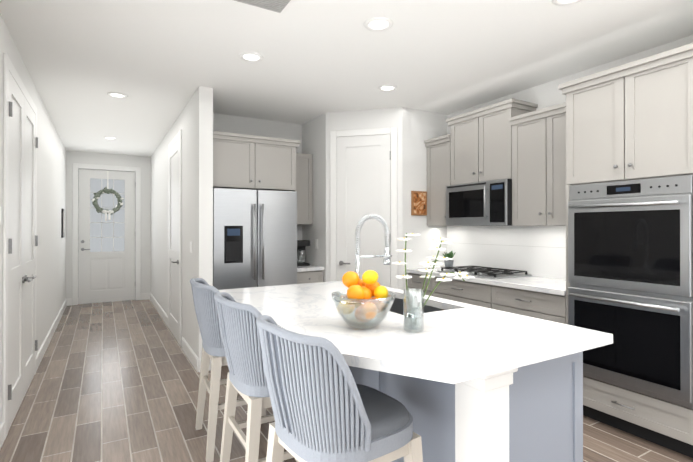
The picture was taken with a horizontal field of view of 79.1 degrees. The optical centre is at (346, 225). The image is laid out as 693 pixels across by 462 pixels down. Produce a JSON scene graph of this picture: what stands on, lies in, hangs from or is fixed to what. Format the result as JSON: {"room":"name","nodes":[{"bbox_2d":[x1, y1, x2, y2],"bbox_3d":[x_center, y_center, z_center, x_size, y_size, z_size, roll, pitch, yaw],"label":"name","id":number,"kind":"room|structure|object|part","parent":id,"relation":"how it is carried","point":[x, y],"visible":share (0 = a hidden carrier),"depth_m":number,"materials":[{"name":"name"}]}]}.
{"room":"kitchen","nodes":[
{"label":"kitchen","id":0,"kind":"room"},
{"bbox_2d":[0,13,65,422],"bbox_3d":[-2.032,0.022,2.236,0.140,2.740,12.140,0,0,-30],"label":"wall","id":1,"kind":"structure","parent":0,"point":[51,204],"depth_m":4.74,"materials":[{"name":"white paint"}]},
{"bbox_2d":[0,421,4,448],"bbox_3d":[-0.574,1.318,-0.131,0.019,0.130,6.590,0,0,-30],"label":"baseboard","id":2,"kind":"structure","parent":1,"relation":"attached to","point":[2,432],"depth_m":2.67,"materials":[{"name":"white wood"}]},
{"bbox_2d":[2,52,36,438],"bbox_3d":[-2.596,0.135,3.365,0.017,2.525,1.470,0,0,-30],"label":"door frame","id":3,"kind":"structure","parent":1,"relation":"attached to","point":[8,66],"depth_m":2.75,"materials":[{"name":"white wood"}]},
{"bbox_2d":[8,72,37,430],"bbox_3d":[-2.570,0.175,3.380,0.075,2.428,1.300,0,0,-30],"label":"door leaf","id":4,"kind":"structure","parent":1,"relation":"in","point":[22,244],"depth_m":3.27,"materials":[{"name":"white wood"}]},
{"bbox_2d":[36,299,66,370],"bbox_3d":[-3.958,1.342,5.697,0.019,0.130,3.930,0,0,-30],"label":"baseboard","id":5,"kind":"structure","parent":1,"relation":"attached to","point":[44,346],"depth_m":5.01,"materials":[{"name":"white wood"}]},
{"bbox_2d":[61,209,63,237],"bbox_3d":[-4.538,-0.039,6.713,0.021,0.460,0.300,0,0,-30],"label":"framed picture","id":6,"kind":"object","parent":1,"relation":"attached to","point":[62,223],"visible":1,"depth_m":6.58,"materials":[{"name":"black metal"}]},
{"bbox_2d":[66,151,150,297],"bbox_3d":[-4.337,0.045,7.836,1.500,2.740,0.140,0,0,-30],"label":"wall","id":7,"kind":"structure","parent":0,"point":[143,163],"depth_m":7.88,"materials":[{"name":"white paint"}]},
{"bbox_2d":[66,298,71,305],"bbox_3d":[-4.908,1.349,7.411,0.090,0.130,0.019,0,0,-30],"label":"baseboard","id":8,"kind":"structure","parent":7,"relation":"attached to","point":[69,301],"depth_m":7.41,"materials":[{"name":"white wood"}]},
{"bbox_2d":[72,163,140,304],"bbox_3d":[-4.425,0.153,7.768,1.090,2.525,0.148,0,0,-30],"label":"door frame","id":9,"kind":"structure","parent":7,"relation":"attached to","point":[77,166],"depth_m":7.67,"materials":[{"name":"white wood"}]},
{"bbox_2d":[78,169,135,303],"bbox_3d":[-4.413,0.195,7.752,0.915,2.428,0.107,0,0,-30],"label":"door leaf","id":10,"kind":"structure","parent":7,"relation":"in","point":[106,261],"depth_m":7.75,"materials":[{"name":"white wood"}]},
{"bbox_2d":[91,171,123,220],"bbox_3d":[-4.386,-0.545,7.715,0.526,0.920,0.107,0,0,-30],"label":"wreath","id":11,"kind":"object","parent":10,"relation":"attached to","point":[107,190],"visible":1,"depth_m":7.70,"materials":[{"name":"green plant"}]},
{"bbox_2d":[141,293,149,299],"bbox_3d":[-3.845,1.351,8.029,0.170,0.130,0.019,0,0,-30],"label":"baseboard","id":12,"kind":"structure","parent":7,"relation":"attached to","point":[145,296],"depth_m":8.02,"materials":[{"name":"white wood"}]},
{"bbox_2d":[151,86,212,357],"bbox_3d":[-2.538,0.038,6.082,0.130,2.740,4.700,0,0,-30],"label":"wall","id":13,"kind":"structure","parent":0,"point":[193,122],"depth_m":4.42,"materials":[{"name":"white paint"}]},
{"bbox_2d":[150,292,167,326],"bbox_3d":[-3.125,1.347,6.944,0.014,0.130,2.610,0,0,-30],"label":"baseboard","id":14,"kind":"structure","parent":13,"relation":"attached to","point":[160,310],"depth_m":6.67,"materials":[{"name":"white wood"}]},
{"bbox_2d":[169,139,178,342],"bbox_3d":[-2.224,0.183,5.333,0.075,2.428,0.904,0,0,-30],"label":"door leaf","id":15,"kind":"structure","parent":13,"relation":"in","point":[174,239],"depth_m":5.37,"materials":[{"name":"white wood"}]},
{"bbox_2d":[168,130,181,345],"bbox_3d":[-2.198,0.143,5.348,0.017,2.525,1.080,0,0,-30],"label":"door frame","id":16,"kind":"structure","parent":13,"relation":"attached to","point":[175,139],"depth_m":4.91,"materials":[{"name":"white wood"}]},
{"bbox_2d":[182,337,198,371],"bbox_3d":[-1.649,1.336,4.402,0.014,0.130,0.910,0,0,-30],"label":"baseboard","id":17,"kind":"structure","parent":13,"relation":"attached to","point":[191,355],"depth_m":4.31,"materials":[{"name":"white wood"}]},
{"bbox_2d":[199,358,211,371],"bbox_3d":[-1.355,1.335,4.040,0.130,0.130,0.019,0,0,-30],"label":"baseboard","id":18,"kind":"structure","parent":13,"relation":"attached to","point":[200,364],"depth_m":4.02,"materials":[{"name":"white wood"}]},
{"bbox_2d":[213,113,301,225],"bbox_3d":[-0.573,0.036,5.627,2.810,2.740,0.140,0,0,-30],"label":"wall","id":19,"kind":"structure","parent":0,"point":[249,126],"depth_m":5.25,"materials":[{"name":"white paint"}]},
{"bbox_2d":[213,131,296,190],"bbox_3d":[-1.156,-0.678,4.803,0.960,0.562,0.695,0,0,-30],"label":"upper cabinet","id":20,"kind":"object","parent":19,"relation":"attached to","point":[245,161],"depth_m":4.49,"materials":[{"name":"grey wood"}]},
{"bbox_2d":[295,153,312,226],"bbox_3d":[-0.668,-0.470,5.297,0.378,0.910,0.330,0,0,-30],"label":"upper cabinet","id":21,"kind":"object","parent":19,"relation":"attached to","point":[304,191],"depth_m":5.20,"materials":[{"name":"grey wood"}]},
{"bbox_2d":[0,299,692,461],"bbox_3d":[-0.522,1.427,3.373,7.500,0.060,12.600,0,0,-30],"label":"floor","id":22,"kind":"structure","parent":0,"point":[115,381],"depth_m":3.24,"materials":[{"name":"brown tile"}]},
{"bbox_2d":[190,278,265,461],"bbox_3d":[-0.742,0.870,2.776,0.551,1.049,0.501,0,0,-27],"label":"bar stool","id":23,"kind":"object","parent":22,"relation":"on","point":[204,292],"visible":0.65,"depth_m":2.53,"materials":[{"name":"white wood"}]},
{"bbox_3d":[-0.705,0.743,2.795,0.470,0.100,0.470,0,0,-27],"label":"seat","id":24,"kind":"part","parent":23,"relation":"part of","materials":[{"name":"grey fabric"}]},
{"bbox_2d":[213,188,296,289],"bbox_3d":[-1.117,0.510,4.719,0.910,1.775,0.841,0,0,-30],"label":"fridge","id":25,"kind":"object","parent":22,"relation":"on","point":[254,238],"visible":0.44,"depth_m":4.38,"materials":[{"name":"silver metal"}]},
{"bbox_2d":[214,292,297,461],"bbox_3d":[-0.389,0.868,2.169,0.551,1.049,0.501,0,0,-30],"label":"bar stool","id":26,"kind":"object","parent":22,"relation":"on","point":[240,337],"visible":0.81,"depth_m":1.93,"materials":[{"name":"white wood"}]},
{"bbox_3d":[-0.354,0.740,2.190,0.470,0.100,0.470,0,0,-30],"label":"seat","id":27,"kind":"part","parent":26,"relation":"part of","materials":[{"name":"grey fabric"}]},
{"bbox_2d":[297,271,322,283],"bbox_3d":[-0.594,0.967,5.164,0.378,0.875,0.625,0,0,-30],"label":"base cabinet","id":28,"kind":"object","parent":22,"relation":"on","point":[303,277],"depth_m":4.90,"materials":[{"name":"grey wood"}]},
{"bbox_2d":[297,264,323,270],"bbox_3d":[-0.589,0.510,5.157,0.378,0.040,0.645,0,0,-30],"label":"countertop","id":29,"kind":"structure","parent":28,"relation":"on","point":[312,267],"depth_m":4.90,"materials":[{"name":"white stone"}]},
{"bbox_2d":[297,240,309,265],"bbox_3d":[-0.576,0.334,5.173,0.180,0.309,0.220,0,0,-30],"label":"coffee maker","id":30,"kind":"object","parent":29,"relation":"on","point":[301,251],"visible":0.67,"depth_m":5.11,"materials":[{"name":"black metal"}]},
{"bbox_2d":[256,315,422,461],"bbox_3d":[-0.047,0.865,1.600,0.551,1.049,0.500,0,0,-35],"label":"bar stool","id":31,"kind":"object","parent":22,"relation":"on","point":[326,407],"visible":1,"depth_m":1.38,"materials":[{"name":"white wood"}]},
{"bbox_3d":[-0.014,0.738,1.624,0.470,0.100,0.470,0,0,-35],"label":"seat","id":32,"kind":"part","parent":31,"relation":"part of","materials":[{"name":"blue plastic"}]},
{"bbox_2d":[408,275,425,294],"bbox_3d":[1.053,0.965,4.730,0.606,0.875,0.390,0,0,-30],"label":"base cabinet","id":33,"kind":"object","parent":22,"relation":"on","point":[417,282],"depth_m":4.62,"materials":[{"name":"grey wood"}]},
{"bbox_2d":[426,275,489,307],"bbox_3d":[1.335,0.963,4.246,0.606,0.875,0.849,0,0,-30],"label":"base cabinet","id":34,"kind":"object","parent":22,"relation":"on","point":[477,294],"depth_m":4.04,"materials":[{"name":"grey wood"}]},
{"bbox_2d":[354,294,600,461],"bbox_3d":[0.151,0.951,2.456,1.063,0.884,2.005,0,0,-30],"label":"kitchen island","id":35,"kind":"object","parent":22,"relation":"on","point":[462,382],"depth_m":1.71,"materials":[{"name":"grey wood"}]},
{"bbox_2d":[219,282,394,302],"bbox_3d":[-0.277,0.491,3.074,1.180,0.040,0.670,0,0,-30],"label":"island countertop","id":36,"kind":"structure","parent":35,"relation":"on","point":[321,289],"depth_m":2.95,"materials":[{"name":"white stone"}]},
{"bbox_2d":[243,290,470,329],"bbox_3d":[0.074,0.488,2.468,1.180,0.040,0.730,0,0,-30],"label":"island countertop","id":37,"kind":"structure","parent":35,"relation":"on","point":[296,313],"depth_m":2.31,"materials":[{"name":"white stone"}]},
{"bbox_2d":[355,214,391,278],"bbox_3d":[0.161,0.198,2.489,0.273,0.541,0.088,0,0,-30],"label":"faucet","id":38,"kind":"object","parent":37,"relation":"on","point":[386,261],"depth_m":2.48,"materials":[{"name":"silver metal"}]},
{"bbox_2d":[289,306,612,400],"bbox_3d":[0.446,0.486,1.829,1.180,0.040,0.750,0,0,-30],"label":"island countertop","id":39,"kind":"structure","parent":35,"relation":"on","point":[464,343],"depth_m":1.71,"materials":[{"name":"white stone"}]},
{"bbox_2d":[331,270,395,328],"bbox_3d":[0.078,0.337,1.945,0.299,0.258,0.299,0,0,-30],"label":"fruit bowl","id":40,"kind":"object","parent":39,"relation":"on","point":[368,300],"visible":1,"depth_m":1.88,"materials":[{"name":"clear glass"}]},
{"bbox_3d":[0.078,0.391,1.945,0.299,0.150,0.299,0,0,-30],"label":"glass","id":41,"kind":"part","parent":40,"relation":"part of","materials":[{"name":"clear glass"}]},
{"bbox_2d":[384,298,444,314],"bbox_3d":[0.308,0.628,2.604,0.480,0.234,0.770,0,0,-30],"label":"sink","id":42,"kind":"object","parent":39,"relation":"in","point":[397,307],"depth_m":2.82,"materials":[{"name":"black metal"}]},
{"bbox_2d":[392,233,474,332],"bbox_3d":[0.399,0.250,1.942,0.368,0.431,0.235,0,0,-30],"label":"vase","id":43,"kind":"object","parent":39,"relation":"on","point":[414,325],"visible":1,"depth_m":1.89,"materials":[{"name":"clear glass"}]},
{"bbox_3d":[0.298,0.375,1.865,0.090,0.180,0.089,0,0,-30],"label":"glass","id":44,"kind":"part","parent":43,"relation":"part of","materials":[{"name":"glass"}]},
{"bbox_2d":[490,287,561,322],"bbox_3d":[1.723,0.961,3.578,0.606,0.875,0.696,0,0,-30],"label":"base cabinet","id":45,"kind":"object","parent":22,"relation":"on","point":[534,304],"depth_m":3.41,"materials":[{"name":"grey wood"}]},
{"bbox_2d":[406,267,561,294],"bbox_3d":[1.416,0.505,4.084,0.631,0.040,1.876,0,0,-30],"label":"countertop","id":46,"kind":"structure","parent":45,"relation":"on","point":[534,282],"depth_m":3.67,"materials":[{"name":"white stone"}]},
{"bbox_2d":[443,251,455,266],"bbox_3d":[1.173,0.389,4.816,0.138,0.196,0.144,0,0,-30],"label":"potted plant","id":47,"kind":"object","parent":46,"relation":"on","point":[448,263],"visible":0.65,"depth_m":4.77,"materials":[{"name":"green plant"}]},
{"bbox_3d":[1.172,0.442,4.801,0.110,0.090,0.107,0,0,-30],"label":"pot","id":48,"kind":"part","parent":47,"relation":"part of","materials":[{"name":"ceramic"}]},
{"bbox_2d":[437,265,531,278],"bbox_3d":[1.373,0.462,4.236,0.520,0.045,0.760,0,0,-30],"label":"cooktop","id":49,"kind":"object","parent":46,"relation":"in","point":[486,272],"visible":0.98,"depth_m":4.08,"materials":[{"name":"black metal"}]},
{"bbox_2d":[558,43,692,457],"bbox_3d":[2.088,0.170,2.919,0.639,2.452,0.816,0,0,-30],"label":"tall cabinet","id":50,"kind":"object","parent":22,"relation":"on","point":[577,205],"depth_m":2.71,"materials":[{"name":"grey wood"}]},
{"bbox_2d":[0,0,692,156],"bbox_3d":[-0.522,-1.383,3.385,7.500,0.080,12.600,0,0,-30],"label":"ceiling","id":51,"kind":"structure","parent":0,"point":[158,63],"depth_m":3.25,"materials":[{"name":"white paint"}]},
{"bbox_2d":[103,137,117,139],"bbox_3d":[-3.576,-1.324,6.352,0.190,0.011,0.190,0,0,-30],"label":"recessed light","id":52,"kind":"object","parent":51,"relation":"in","point":[112,138],"visible":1,"depth_m":6.36,"materials":[{"name":"white"}]},
{"bbox_2d":[107,92,127,97],"bbox_3d":[-2.344,-1.333,4.292,0.190,0.011,0.190,0,0,-30],"label":"recessed light","id":53,"kind":"object","parent":51,"relation":"in","point":[116,94],"visible":0.96,"depth_m":4.28,"materials":[{"name":"white"}]},
{"bbox_2d":[239,52,262,61],"bbox_3d":[-0.756,-1.337,3.329,0.190,0.011,0.190,0,0,-30],"label":"recessed light","id":54,"kind":"object","parent":51,"relation":"in","point":[251,56],"visible":1,"depth_m":3.32,"materials":[{"name":"white"}]},
{"bbox_2d":[228,0,294,14],"bbox_3d":[-0.509,-1.338,2.467,0.380,0.016,0.240,0,0,-30],"label":"ceiling vent","id":55,"kind":"object","parent":51,"relation":"in","point":[280,7],"visible":1,"depth_m":2.52,"materials":[{"name":"white metal"}]},
{"bbox_2d":[364,17,392,31],"bbox_3d":[0.214,-1.339,2.794,0.190,0.011,0.190,0,0,-30],"label":"recessed light","id":56,"kind":"object","parent":51,"relation":"in","point":[377,24],"visible":1,"depth_m":2.79,"materials":[{"name":"white"}]},
{"bbox_2d":[378,84,396,91],"bbox_3d":[0.398,-1.334,4.069,0.190,0.011,0.190,0,0,-30],"label":"recessed light","id":57,"kind":"object","parent":51,"relation":"in","point":[387,87],"visible":0.98,"depth_m":4.05,"materials":[{"name":"white"}]},
{"bbox_2d":[552,0,581,5],"bbox_3d":[1.310,-1.340,2.459,0.190,0.011,0.190,0,0,-30],"label":"recessed light","id":58,"kind":"object","parent":51,"relation":"in","point":[562,2],"visible":1,"depth_m":2.51,"materials":[{"name":"white"}]},
{"bbox_2d":[302,107,446,289],"bbox_3d":[0.316,0.035,5.299,1.319,2.740,1.319,0,0,-30],"label":"wall","id":59,"kind":"structure","parent":0,"point":[416,129],"depth_m":4.88,"materials":[{"name":"white paint"}]},
{"bbox_2d":[315,239,317,248],"bbox_3d":[-0.370,0.227,5.157,0.008,0.115,0.075,0,0,-30],"label":"light switch","id":60,"kind":"object","parent":59,"relation":"attached to","point":[316,243],"visible":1,"depth_m":5.15,"materials":[{"name":"white plastic"}]},
{"bbox_2d":[330,127,396,288],"bbox_3d":[0.191,0.146,4.825,0.790,2.515,0.017,0,0,15],"label":"door frame","id":61,"kind":"structure","parent":59,"relation":"attached to","point":[392,131],"depth_m":4.81,"materials":[{"name":"white wood"}]},
{"bbox_2d":[336,134,390,287],"bbox_3d":[0.190,0.181,4.821,0.464,2.428,0.465,0,0,-30],"label":"door leaf","id":62,"kind":"structure","parent":59,"relation":"in","point":[363,176],"depth_m":4.83,"materials":[{"name":"white wood"}]},
{"bbox_2d":[411,191,426,215],"bbox_3d":[0.836,-0.257,4.825,0.220,0.280,0.023,0,0,-30],"label":"art","id":63,"kind":"object","parent":59,"relation":"attached to","point":[418,203],"visible":0.98,"depth_m":4.81,"materials":[{"name":"brown wood"}]},
{"bbox_2d":[426,135,449,225],"bbox_3d":[1.173,-0.493,4.806,0.330,0.992,0.390,0,0,-30],"label":"upper cabinet","id":64,"kind":"object","parent":59,"relation":"attached to","point":[438,148],"depth_m":4.75,"materials":[{"name":"grey wood"}]},
{"bbox_2d":[447,35,692,134],"bbox_3d":[1.626,0.032,4.499,0.140,2.740,4.020,0,0,-30],"label":"wall","id":65,"kind":"structure","parent":0,"point":[546,95],"depth_m":3.85,"materials":[{"name":"white paint"}]},
{"bbox_2d":[442,175,509,226],"bbox_3d":[1.438,-0.215,4.276,0.402,0.428,0.784,0,0,-30],"label":"microwave","id":66,"kind":"object","parent":65,"relation":"attached to","point":[483,202],"depth_m":4.15,"materials":[{"name":"silver metal"}]},
{"bbox_2d":[450,99,537,182],"bbox_3d":[1.469,-0.797,4.297,0.330,0.728,0.790,0,0,-30],"label":"upper cabinet","id":67,"kind":"object","parent":65,"relation":"attached to","point":[479,138],"depth_m":4.16,"materials":[{"name":"grey wood"}]},
{"bbox_2d":[510,105,557,226],"bbox_3d":[1.842,-0.497,3.653,0.330,0.992,0.696,0,0,-30],"label":"upper cabinet","id":68,"kind":"object","parent":65,"relation":"attached to","point":[533,134],"depth_m":3.68,"materials":[{"name":"grey wood"}]}
]}

